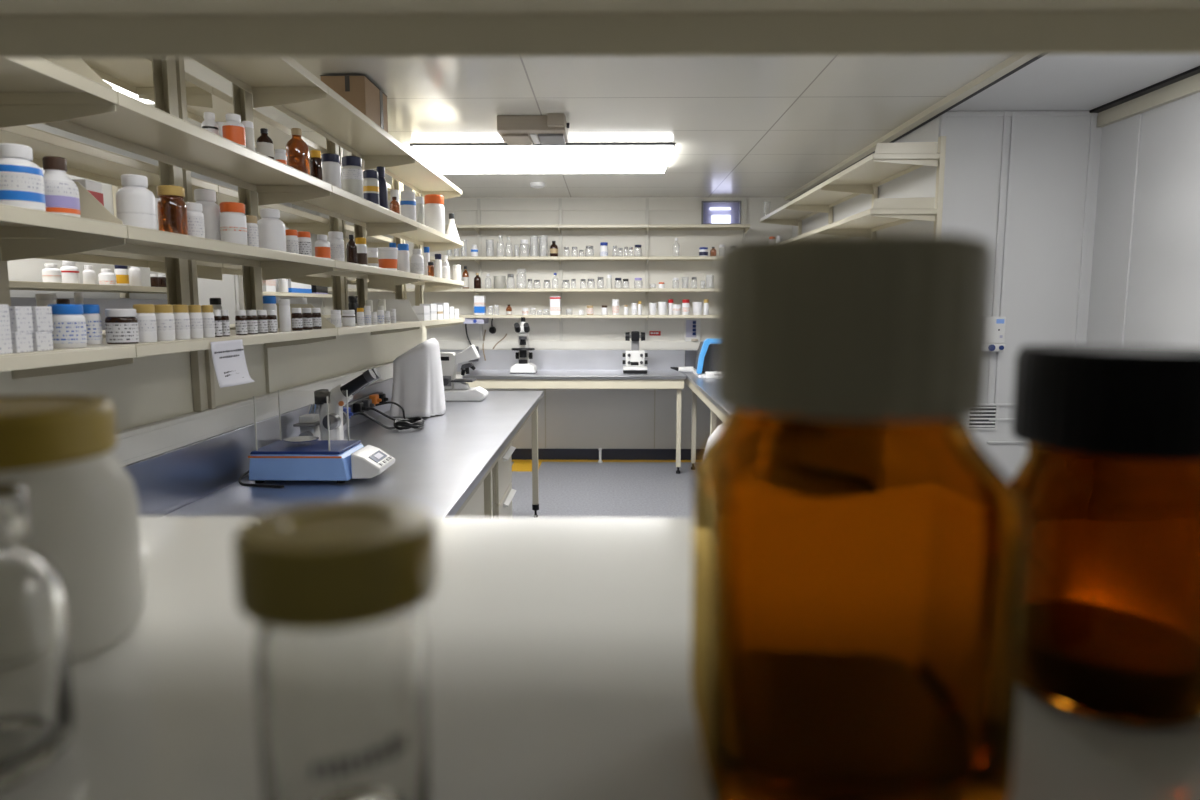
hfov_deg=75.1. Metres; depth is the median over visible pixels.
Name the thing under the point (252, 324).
jar
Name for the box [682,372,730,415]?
countertop
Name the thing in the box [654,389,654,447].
trim
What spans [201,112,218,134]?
plastic bottle
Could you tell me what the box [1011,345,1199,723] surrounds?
glass bottle
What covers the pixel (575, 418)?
wall
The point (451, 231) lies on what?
bottle
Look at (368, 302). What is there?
outlet box
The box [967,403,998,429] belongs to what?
air vent
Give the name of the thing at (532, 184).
smoke detector
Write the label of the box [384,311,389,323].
jar
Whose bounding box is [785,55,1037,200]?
trim
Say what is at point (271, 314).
jar
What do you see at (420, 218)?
jar
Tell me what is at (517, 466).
floor marking
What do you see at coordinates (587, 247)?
glass jar
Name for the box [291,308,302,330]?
jar
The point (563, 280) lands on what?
glass jar
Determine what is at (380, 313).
jar
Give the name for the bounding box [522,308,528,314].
jar
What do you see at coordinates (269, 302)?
plastic bottle
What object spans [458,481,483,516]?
base cabinet
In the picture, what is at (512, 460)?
trim
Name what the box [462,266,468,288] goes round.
glass bottle
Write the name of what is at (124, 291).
wall shelving
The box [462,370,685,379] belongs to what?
countertop
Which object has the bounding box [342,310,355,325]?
jar
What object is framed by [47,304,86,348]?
jar
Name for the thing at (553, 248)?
glass bottle
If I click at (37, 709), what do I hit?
glass bottle
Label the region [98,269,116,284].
plastic bottle
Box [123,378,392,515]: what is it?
backsplash
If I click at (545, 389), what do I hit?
trim
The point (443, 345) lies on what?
cable trunking
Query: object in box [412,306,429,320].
carton
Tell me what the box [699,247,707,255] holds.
jar
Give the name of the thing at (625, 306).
vial
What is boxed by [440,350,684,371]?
backsplash
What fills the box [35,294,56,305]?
tub
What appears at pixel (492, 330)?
plug
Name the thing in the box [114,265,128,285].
jar
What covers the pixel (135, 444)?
cable trunking
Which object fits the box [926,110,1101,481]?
wall
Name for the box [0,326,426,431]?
wall partition
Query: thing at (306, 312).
jar
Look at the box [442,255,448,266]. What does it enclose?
plastic bottle
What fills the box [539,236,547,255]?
beaker
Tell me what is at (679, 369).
pipette
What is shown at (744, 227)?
wall shelving
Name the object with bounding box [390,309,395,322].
jar
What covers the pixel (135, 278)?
plastic bottle
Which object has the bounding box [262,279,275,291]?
carton
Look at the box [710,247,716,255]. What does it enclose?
glass bottle
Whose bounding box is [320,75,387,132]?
cardboard box
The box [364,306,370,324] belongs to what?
jar
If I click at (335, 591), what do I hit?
vial
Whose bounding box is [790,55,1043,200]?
trim
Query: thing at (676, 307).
tub
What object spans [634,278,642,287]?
glass jar
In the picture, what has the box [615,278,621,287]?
glass jar
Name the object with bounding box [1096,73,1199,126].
trim
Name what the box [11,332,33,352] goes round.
carton
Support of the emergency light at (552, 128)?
attached to the ceiling at (738, 126)
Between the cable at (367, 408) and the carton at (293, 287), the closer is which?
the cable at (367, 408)
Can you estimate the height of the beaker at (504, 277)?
0.113 m
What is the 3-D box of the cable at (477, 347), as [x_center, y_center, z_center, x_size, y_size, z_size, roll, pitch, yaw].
[-1.198,-0.544,7.278,0.123,0.370,0.060,0,7,1]
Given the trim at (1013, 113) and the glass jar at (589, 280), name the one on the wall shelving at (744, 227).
the glass jar at (589, 280)
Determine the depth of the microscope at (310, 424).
3.03 m
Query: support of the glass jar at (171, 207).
on the shelving rack at (73, 96)
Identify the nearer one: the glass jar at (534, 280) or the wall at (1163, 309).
the wall at (1163, 309)
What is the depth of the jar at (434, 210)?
4.65 m
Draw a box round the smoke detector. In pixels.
[530,182,544,187]
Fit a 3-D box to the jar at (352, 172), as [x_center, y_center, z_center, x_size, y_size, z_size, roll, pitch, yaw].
[-0.996,-0.892,3.139,0.082,0.165,0.082,0,7,3]
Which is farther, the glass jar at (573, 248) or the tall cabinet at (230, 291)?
the glass jar at (573, 248)
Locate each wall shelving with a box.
[9,185,331,297]
[316,198,749,339]
[760,136,945,234]
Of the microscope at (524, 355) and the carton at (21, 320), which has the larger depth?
the microscope at (524, 355)
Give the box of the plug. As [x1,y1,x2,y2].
[489,318,495,333]
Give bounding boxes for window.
[701,201,740,223]
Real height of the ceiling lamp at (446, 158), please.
0.048 m
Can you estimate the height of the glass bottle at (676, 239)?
0.164 m
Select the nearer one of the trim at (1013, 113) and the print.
the print
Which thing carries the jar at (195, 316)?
on the shelving rack at (73, 96)
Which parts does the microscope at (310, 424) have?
stage knob, focus knob, arm, focus knob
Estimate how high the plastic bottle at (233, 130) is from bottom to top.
0.088 m
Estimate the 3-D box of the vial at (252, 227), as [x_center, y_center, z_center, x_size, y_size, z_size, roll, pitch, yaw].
[-1.017,-0.488,2.272,0.040,0.096,0.040,2,7,14]
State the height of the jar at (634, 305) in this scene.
0.107 m
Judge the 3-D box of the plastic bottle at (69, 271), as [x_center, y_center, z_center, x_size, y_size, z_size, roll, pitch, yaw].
[-2.403,-0.578,3.533,0.074,0.102,0.074,1,7,8]
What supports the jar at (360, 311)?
on the shelving rack at (73, 96)
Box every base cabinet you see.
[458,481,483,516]
[492,443,515,516]
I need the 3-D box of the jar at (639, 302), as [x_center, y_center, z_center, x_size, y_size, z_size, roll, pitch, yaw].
[0.358,-0.829,7.025,0.032,0.125,0.031,1,7,5]
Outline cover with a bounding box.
[389,338,445,417]
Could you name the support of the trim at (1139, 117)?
attached to the wall at (1163, 309)
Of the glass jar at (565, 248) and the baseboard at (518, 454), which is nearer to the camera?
the glass jar at (565, 248)
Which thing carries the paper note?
hanging from the shelving rack at (73, 96)
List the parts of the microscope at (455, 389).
focus knob, panel, arm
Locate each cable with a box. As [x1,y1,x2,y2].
[353,412,404,428]
[366,407,394,420]
[375,402,423,426]
[393,417,424,429]
[465,324,478,361]
[482,330,485,360]
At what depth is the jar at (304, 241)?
2.61 m
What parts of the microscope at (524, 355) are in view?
arm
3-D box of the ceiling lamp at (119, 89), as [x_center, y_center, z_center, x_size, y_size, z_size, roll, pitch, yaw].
[-2.388,-1.308,2.784,0.610,0.048,1.800,0,7,1]
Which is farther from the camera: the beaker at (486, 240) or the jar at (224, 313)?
the beaker at (486, 240)
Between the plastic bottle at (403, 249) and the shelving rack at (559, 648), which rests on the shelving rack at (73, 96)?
the plastic bottle at (403, 249)
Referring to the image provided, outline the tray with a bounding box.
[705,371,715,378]
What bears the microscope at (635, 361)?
on the lab bench at (556, 369)
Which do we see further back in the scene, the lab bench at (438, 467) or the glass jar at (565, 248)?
the glass jar at (565, 248)
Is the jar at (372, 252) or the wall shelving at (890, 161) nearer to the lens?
the jar at (372, 252)
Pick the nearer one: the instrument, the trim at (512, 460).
the instrument
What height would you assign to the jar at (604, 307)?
0.085 m
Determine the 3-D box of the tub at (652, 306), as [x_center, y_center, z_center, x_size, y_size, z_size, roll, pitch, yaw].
[0.476,-0.822,7.043,0.069,0.107,0.069,1,7,12]
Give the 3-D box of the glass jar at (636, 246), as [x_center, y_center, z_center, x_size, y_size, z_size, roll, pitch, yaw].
[0.340,-1.336,6.984,0.072,0.103,0.072,-1,7,-5]
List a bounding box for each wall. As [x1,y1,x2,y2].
[7,168,306,303]
[292,197,792,448]
[792,121,930,234]
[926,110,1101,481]
[1086,92,1199,347]
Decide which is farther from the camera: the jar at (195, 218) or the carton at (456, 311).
the carton at (456, 311)
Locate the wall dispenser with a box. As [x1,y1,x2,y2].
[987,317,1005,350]
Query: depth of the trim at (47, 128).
4.63 m
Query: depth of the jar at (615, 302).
7.02 m
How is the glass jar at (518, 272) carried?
on the wall shelving at (744, 227)
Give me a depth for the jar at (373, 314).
3.33 m
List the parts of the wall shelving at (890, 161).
shelf, post, shelf, shelf, post, post, shelf, shelf, plate, plate, post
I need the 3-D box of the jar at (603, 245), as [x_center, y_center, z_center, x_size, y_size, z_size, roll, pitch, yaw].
[0.036,-1.347,6.987,0.073,0.125,0.073,0,7,-2]
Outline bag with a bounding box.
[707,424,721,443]
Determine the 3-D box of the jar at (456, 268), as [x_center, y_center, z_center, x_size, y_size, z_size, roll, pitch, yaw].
[-0.956,-0.848,5.212,0.053,0.108,0.053,-1,7,-6]
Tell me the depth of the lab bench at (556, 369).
7.03 m
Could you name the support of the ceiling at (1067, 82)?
attached to the wall at (1050, 158)
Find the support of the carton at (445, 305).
on the shelving rack at (73, 96)
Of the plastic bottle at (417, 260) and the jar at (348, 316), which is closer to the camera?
the jar at (348, 316)
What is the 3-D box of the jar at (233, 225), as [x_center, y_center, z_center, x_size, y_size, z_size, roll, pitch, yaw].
[-1.002,-0.480,2.132,0.067,0.113,0.067,2,7,13]
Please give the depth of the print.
0.17 m
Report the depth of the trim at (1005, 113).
4.04 m
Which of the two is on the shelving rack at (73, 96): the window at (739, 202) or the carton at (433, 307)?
the carton at (433, 307)
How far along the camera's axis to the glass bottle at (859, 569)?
0.18 m
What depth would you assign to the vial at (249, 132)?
2.21 m
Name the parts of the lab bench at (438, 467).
power strip, leg, frame, leg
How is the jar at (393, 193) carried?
on the shelving rack at (73, 96)
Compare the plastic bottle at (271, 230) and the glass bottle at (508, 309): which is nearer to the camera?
the plastic bottle at (271, 230)
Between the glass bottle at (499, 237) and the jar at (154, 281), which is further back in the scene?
the glass bottle at (499, 237)
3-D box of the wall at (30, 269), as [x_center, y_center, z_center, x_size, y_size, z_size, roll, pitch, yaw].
[-2.800,-0.107,3.901,0.200,2.200,6.500,0,7,1]
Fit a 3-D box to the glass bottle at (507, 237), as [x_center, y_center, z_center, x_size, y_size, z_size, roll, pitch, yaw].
[-0.816,-1.373,6.990,0.063,0.174,0.063,2,7,13]
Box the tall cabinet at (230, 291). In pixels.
[197,274,244,323]
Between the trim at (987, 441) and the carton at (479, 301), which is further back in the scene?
the carton at (479, 301)
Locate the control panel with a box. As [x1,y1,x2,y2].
[685,318,700,340]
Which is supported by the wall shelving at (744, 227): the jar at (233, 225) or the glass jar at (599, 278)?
the glass jar at (599, 278)
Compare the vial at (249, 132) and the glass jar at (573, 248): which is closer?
the vial at (249, 132)
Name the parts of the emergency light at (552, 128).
panel, panel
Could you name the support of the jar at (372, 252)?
on the shelving rack at (73, 96)
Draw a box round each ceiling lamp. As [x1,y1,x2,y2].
[104,80,154,103]
[410,143,674,173]
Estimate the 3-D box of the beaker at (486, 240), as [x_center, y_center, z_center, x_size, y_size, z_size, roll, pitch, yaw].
[-0.988,-1.361,6.999,0.075,0.148,0.075,-2,7,-12]
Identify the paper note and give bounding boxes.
[211,339,254,387]
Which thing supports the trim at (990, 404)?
attached to the wall at (1050, 158)
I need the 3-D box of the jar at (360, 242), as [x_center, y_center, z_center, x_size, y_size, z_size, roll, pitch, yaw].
[-0.988,-0.612,3.227,0.047,0.115,0.047,0,7,-1]
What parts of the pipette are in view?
handle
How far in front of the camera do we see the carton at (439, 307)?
4.56 m
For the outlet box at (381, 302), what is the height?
0.114 m
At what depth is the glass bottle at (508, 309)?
7.03 m
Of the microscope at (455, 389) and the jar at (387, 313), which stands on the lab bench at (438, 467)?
the microscope at (455, 389)
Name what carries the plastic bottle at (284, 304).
on the shelving rack at (73, 96)
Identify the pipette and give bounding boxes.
[670,367,692,372]
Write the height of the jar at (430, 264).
0.083 m
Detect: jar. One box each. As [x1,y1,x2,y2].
[0,395,144,663]
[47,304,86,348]
[56,299,69,303]
[82,304,102,344]
[105,309,138,343]
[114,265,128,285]
[133,304,156,341]
[150,274,158,286]
[154,305,174,340]
[157,185,187,234]
[158,274,166,286]
[173,305,190,339]
[185,202,204,237]
[188,305,202,338]
[201,305,214,337]
[209,298,221,316]
[213,310,222,336]
[216,122,224,136]
[220,202,247,244]
[221,310,229,335]
[235,310,247,334]
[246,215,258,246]
[246,310,257,333]
[257,310,267,332]
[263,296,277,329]
[267,310,276,332]
[274,149,286,164]
[285,229,298,253]
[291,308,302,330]
[297,231,311,255]
[302,308,312,329]
[310,150,322,180]
[312,308,321,328]
[321,153,341,188]
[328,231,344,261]
[331,310,341,326]
[342,156,363,197]
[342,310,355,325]
[348,296,357,322]
[355,238,367,264]
[357,308,363,325]
[363,170,379,204]
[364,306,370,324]
[371,312,376,324]
[377,306,383,323]
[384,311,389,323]
[389,243,395,247]
[390,189,399,204]
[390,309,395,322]
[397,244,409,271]
[400,191,415,220]
[415,196,424,224]
[424,194,444,233]
[428,262,433,275]
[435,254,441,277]
[453,265,460,280]
[507,274,514,287]
[516,269,526,287]
[520,240,528,255]
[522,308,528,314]
[533,280,540,287]
[562,280,569,287]
[563,247,569,255]
[572,247,577,255]
[585,246,593,255]
[586,305,593,314]
[587,279,594,287]
[597,277,603,287]
[600,242,607,255]
[602,305,606,314]
[607,275,611,287]
[612,299,618,314]
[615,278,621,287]
[631,303,636,314]
[634,245,641,255]
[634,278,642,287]
[638,301,641,314]
[658,282,664,287]
[668,299,672,314]
[672,278,678,287]
[682,299,689,314]
[691,277,696,287]
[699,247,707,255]
[703,299,708,314]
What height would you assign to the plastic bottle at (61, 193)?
0.113 m
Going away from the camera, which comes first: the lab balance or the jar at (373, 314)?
the lab balance
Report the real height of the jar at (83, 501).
0.093 m
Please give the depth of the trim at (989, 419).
4.15 m
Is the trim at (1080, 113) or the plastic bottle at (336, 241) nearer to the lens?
the plastic bottle at (336, 241)
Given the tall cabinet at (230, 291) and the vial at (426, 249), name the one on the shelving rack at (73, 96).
the vial at (426, 249)
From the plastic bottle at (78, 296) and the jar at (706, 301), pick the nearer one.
the plastic bottle at (78, 296)
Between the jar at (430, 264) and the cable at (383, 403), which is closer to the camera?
the cable at (383, 403)
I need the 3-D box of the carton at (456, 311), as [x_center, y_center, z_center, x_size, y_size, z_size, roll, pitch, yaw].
[-0.964,-0.564,5.082,0.065,0.061,0.128,0,7,1]
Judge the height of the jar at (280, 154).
0.054 m
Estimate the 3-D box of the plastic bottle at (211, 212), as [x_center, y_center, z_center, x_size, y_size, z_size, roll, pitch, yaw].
[-1.084,-0.501,2.149,0.080,0.152,0.080,1,7,8]
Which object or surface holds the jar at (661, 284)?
on the wall shelving at (744, 227)
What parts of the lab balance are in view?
cord, control panel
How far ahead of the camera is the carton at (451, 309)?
4.90 m
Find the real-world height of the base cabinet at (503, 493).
0.780 m
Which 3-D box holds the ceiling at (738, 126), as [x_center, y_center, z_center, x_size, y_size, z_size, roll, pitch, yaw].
[-0.183,-1.377,2.732,5.660,0.100,9.150,0,7,1]
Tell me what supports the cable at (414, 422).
on the lab bench at (438, 467)
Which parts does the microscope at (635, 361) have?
zoom knob, zoom knob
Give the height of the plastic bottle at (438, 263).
0.154 m
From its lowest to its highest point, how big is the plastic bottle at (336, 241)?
0.116 m
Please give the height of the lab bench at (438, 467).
1.050 m
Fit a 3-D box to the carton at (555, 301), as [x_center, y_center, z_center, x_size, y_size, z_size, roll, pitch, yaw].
[-0.403,-0.854,7.062,0.092,0.166,0.101,0,7,1]
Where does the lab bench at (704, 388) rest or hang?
on the floor
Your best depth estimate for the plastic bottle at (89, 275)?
3.63 m
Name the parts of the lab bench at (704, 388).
leg, rail, leg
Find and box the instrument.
[693,339,716,378]
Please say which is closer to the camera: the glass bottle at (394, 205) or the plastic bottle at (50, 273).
the plastic bottle at (50, 273)
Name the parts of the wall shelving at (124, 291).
shelf, post, shelf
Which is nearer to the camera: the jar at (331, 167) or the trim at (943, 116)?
the jar at (331, 167)
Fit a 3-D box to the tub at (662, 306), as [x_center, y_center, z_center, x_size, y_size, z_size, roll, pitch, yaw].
[0.565,-0.827,7.048,0.082,0.116,0.082,-1,7,-9]
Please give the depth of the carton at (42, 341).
1.37 m
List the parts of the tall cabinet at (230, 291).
door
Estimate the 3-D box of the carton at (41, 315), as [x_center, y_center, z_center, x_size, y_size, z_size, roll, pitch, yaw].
[-1.002,-0.143,1.377,0.045,0.045,0.040,0,7,1]
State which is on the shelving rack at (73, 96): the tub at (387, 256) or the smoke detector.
the tub at (387, 256)
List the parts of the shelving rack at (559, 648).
shelf, shelf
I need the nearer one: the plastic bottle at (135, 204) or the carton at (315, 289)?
the plastic bottle at (135, 204)
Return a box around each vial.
[233,500,436,799]
[241,121,254,150]
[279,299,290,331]
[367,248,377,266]
[424,247,429,274]
[624,305,627,314]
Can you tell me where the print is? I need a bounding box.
[312,734,404,778]
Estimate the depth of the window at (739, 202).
7.18 m
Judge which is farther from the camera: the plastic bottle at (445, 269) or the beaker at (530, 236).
the beaker at (530, 236)
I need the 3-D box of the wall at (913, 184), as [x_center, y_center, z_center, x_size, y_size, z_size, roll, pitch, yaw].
[1.804,-0.458,5.764,0.100,2.450,3.100,0,7,1]
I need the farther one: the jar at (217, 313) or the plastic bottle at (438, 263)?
the plastic bottle at (438, 263)
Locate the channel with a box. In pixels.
[190,349,215,411]
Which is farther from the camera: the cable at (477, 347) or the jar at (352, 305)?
the cable at (477, 347)
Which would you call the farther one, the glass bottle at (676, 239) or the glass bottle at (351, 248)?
the glass bottle at (676, 239)
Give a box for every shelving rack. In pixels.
[0,0,1199,799]
[0,58,464,378]
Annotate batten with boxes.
[264,343,273,392]
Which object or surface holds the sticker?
attached to the wall at (575, 418)
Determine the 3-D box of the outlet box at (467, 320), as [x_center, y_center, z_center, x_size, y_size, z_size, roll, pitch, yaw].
[-1.147,-0.730,7.183,0.200,0.050,0.283,0,7,1]
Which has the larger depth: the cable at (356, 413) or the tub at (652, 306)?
the tub at (652, 306)
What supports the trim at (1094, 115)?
attached to the wall at (1050, 158)
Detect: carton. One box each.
[0,304,12,353]
[9,306,33,331]
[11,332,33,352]
[31,306,52,331]
[32,331,52,350]
[71,179,103,205]
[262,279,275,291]
[288,279,311,292]
[311,285,327,293]
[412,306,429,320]
[419,304,436,319]
[433,303,448,318]
[437,305,442,319]
[449,307,453,318]
[454,309,458,317]
[474,296,485,314]
[550,296,560,314]
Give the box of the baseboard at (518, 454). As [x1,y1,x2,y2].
[511,449,702,459]
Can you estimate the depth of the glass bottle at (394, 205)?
3.67 m
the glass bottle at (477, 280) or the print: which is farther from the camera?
the glass bottle at (477, 280)
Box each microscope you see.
[293,368,380,443]
[440,345,487,401]
[510,317,536,373]
[623,331,647,373]
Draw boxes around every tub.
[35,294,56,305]
[378,247,397,269]
[649,303,656,314]
[658,302,666,314]
[672,304,680,314]
[692,302,702,314]
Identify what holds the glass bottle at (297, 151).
on the shelving rack at (73, 96)
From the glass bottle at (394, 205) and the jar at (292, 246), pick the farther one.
the glass bottle at (394, 205)
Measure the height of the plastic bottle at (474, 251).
0.104 m
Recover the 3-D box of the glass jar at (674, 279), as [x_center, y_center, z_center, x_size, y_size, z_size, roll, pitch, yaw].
[0.681,-1.049,7.008,0.058,0.094,0.058,0,7,2]
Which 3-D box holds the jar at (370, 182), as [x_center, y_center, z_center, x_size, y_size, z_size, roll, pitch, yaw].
[-0.985,-0.910,3.358,0.066,0.149,0.066,2,7,15]
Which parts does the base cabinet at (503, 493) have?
drawer, drawer, handle, handle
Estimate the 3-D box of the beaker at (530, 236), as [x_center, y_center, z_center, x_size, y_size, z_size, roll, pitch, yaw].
[-0.590,-1.378,6.994,0.079,0.183,0.079,1,7,10]
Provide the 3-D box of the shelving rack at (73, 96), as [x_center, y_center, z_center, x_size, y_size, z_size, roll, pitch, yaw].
[-1.286,-0.031,2.853,0.675,2.300,4.980,0,7,1]
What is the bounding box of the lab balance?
[238,390,394,487]
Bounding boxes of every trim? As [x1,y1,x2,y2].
[26,123,291,206]
[388,197,699,210]
[512,460,696,461]
[545,389,545,447]
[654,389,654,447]
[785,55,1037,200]
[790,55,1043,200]
[940,113,945,135]
[946,111,1097,116]
[986,112,1006,403]
[987,441,1025,442]
[989,419,1012,420]
[990,404,1012,405]
[994,112,1014,403]
[1075,113,1096,344]
[1089,66,1199,112]
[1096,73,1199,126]
[1119,114,1141,344]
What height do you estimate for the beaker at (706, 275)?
0.121 m
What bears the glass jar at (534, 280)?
on the wall shelving at (744, 227)
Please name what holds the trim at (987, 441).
attached to the wall at (1050, 158)
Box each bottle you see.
[0,143,45,210]
[0,482,74,789]
[42,156,80,216]
[42,264,61,282]
[60,261,79,283]
[74,292,83,303]
[83,265,95,283]
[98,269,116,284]
[116,174,156,229]
[128,266,141,285]
[194,189,220,240]
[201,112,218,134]
[222,113,245,146]
[256,128,273,158]
[257,208,285,251]
[278,279,287,291]
[285,128,309,174]
[315,235,330,258]
[346,235,356,263]
[376,166,387,208]
[390,197,399,213]
[411,249,423,274]
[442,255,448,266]
[442,262,449,278]
[446,213,459,239]
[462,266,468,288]
[471,245,477,256]
[474,273,480,288]
[485,274,491,288]
[497,237,504,255]
[505,237,512,255]
[506,304,511,314]
[550,241,557,255]
[552,273,558,287]
[673,238,679,255]
[691,232,1029,799]
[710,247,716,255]
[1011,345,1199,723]
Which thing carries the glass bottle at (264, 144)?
on the shelving rack at (73, 96)
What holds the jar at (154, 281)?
on the wall shelving at (124, 291)
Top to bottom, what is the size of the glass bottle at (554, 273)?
0.139 m
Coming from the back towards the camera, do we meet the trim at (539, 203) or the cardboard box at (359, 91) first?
the trim at (539, 203)
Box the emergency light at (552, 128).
[497,113,569,144]
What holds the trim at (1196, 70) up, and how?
attached to the wall at (1163, 309)
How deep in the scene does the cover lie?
4.07 m
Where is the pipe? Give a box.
[598,448,602,462]
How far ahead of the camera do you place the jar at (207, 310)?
1.95 m
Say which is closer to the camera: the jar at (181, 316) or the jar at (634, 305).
the jar at (181, 316)
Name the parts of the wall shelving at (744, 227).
post, shelf, shelf, shelf, shelf, shelf, post, shelf, shelf, shelf, shelf, post, shelf, shelf, shelf, shelf, post, shelf, shelf, shelf, shelf, post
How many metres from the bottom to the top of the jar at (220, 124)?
0.108 m
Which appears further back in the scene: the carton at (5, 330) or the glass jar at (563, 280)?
the glass jar at (563, 280)
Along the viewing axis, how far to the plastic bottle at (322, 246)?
2.75 m
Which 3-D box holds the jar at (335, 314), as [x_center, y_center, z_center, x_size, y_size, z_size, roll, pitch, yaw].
[-0.978,-0.301,2.890,0.038,0.064,0.038,0,7,-3]
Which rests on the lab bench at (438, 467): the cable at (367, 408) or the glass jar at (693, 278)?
the cable at (367, 408)
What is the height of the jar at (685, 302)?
0.138 m
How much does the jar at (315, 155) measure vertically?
0.109 m
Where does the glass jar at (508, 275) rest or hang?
on the wall shelving at (744, 227)
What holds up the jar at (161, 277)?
on the wall shelving at (124, 291)
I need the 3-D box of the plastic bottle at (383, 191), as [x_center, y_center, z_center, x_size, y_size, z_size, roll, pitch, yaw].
[-1.057,-1.004,3.770,0.058,0.238,0.058,2,7,15]
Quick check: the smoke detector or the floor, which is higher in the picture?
the smoke detector
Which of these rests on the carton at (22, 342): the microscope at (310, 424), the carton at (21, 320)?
the carton at (21, 320)
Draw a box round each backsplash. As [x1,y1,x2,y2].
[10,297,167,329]
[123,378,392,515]
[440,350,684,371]
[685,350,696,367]
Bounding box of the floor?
[511,462,694,517]
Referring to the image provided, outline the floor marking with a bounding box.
[512,462,541,470]
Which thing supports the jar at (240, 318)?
on the shelving rack at (73, 96)
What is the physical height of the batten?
0.215 m
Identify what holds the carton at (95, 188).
on the shelving rack at (73, 96)
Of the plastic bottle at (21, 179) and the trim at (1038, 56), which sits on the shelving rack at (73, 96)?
the plastic bottle at (21, 179)
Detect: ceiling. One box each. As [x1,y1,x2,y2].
[148,55,1011,197]
[949,54,1199,110]
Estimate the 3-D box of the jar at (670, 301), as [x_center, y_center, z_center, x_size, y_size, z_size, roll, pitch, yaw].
[0.643,-0.844,7.089,0.050,0.139,0.050,0,7,0]
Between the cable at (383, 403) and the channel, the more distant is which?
the cable at (383, 403)
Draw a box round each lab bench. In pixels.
[123,378,543,516]
[440,350,685,473]
[682,350,730,469]
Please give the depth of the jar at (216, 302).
2.83 m
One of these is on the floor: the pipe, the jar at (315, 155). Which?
the pipe
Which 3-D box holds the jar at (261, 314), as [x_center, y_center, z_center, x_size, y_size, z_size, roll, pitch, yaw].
[-0.982,-0.228,2.267,0.028,0.068,0.028,2,7,16]
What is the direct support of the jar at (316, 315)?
on the shelving rack at (73, 96)
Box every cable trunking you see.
[110,361,392,465]
[438,341,703,349]
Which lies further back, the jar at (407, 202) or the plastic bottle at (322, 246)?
the jar at (407, 202)
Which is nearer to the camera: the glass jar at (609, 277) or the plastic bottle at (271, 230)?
the plastic bottle at (271, 230)
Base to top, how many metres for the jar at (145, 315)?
0.082 m
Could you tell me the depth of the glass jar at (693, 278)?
7.01 m
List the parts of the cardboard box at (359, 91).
lid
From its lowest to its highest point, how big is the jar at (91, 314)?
0.082 m
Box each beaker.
[486,240,493,255]
[493,276,505,288]
[530,236,537,255]
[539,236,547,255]
[706,275,713,287]
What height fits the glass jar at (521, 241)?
0.148 m
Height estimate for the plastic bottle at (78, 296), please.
0.115 m
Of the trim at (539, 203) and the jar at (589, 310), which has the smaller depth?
the jar at (589, 310)
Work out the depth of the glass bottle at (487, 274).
7.04 m
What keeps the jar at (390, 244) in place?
on the shelving rack at (73, 96)
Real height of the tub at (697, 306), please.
0.116 m
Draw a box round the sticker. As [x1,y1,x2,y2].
[649,331,660,335]
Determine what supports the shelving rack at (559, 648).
on the floor
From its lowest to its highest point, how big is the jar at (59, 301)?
0.097 m
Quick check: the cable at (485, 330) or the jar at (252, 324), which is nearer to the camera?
the jar at (252, 324)
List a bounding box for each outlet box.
[365,300,372,311]
[378,299,385,313]
[463,318,488,323]
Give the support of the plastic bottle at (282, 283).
on the wall shelving at (124, 291)
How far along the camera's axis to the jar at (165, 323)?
1.76 m
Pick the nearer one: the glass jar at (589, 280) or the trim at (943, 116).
the trim at (943, 116)
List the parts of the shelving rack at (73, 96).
post, shelf, shelf, shelf, shelf, shelf, shelf, post, shelf, shelf, shelf, shelf, post, shelf, shelf, shelf, shelf, shelf, post, shelf, shelf, shelf, shelf, post, shelf, shelf, post, shelf, post, shelf, shelf, shelf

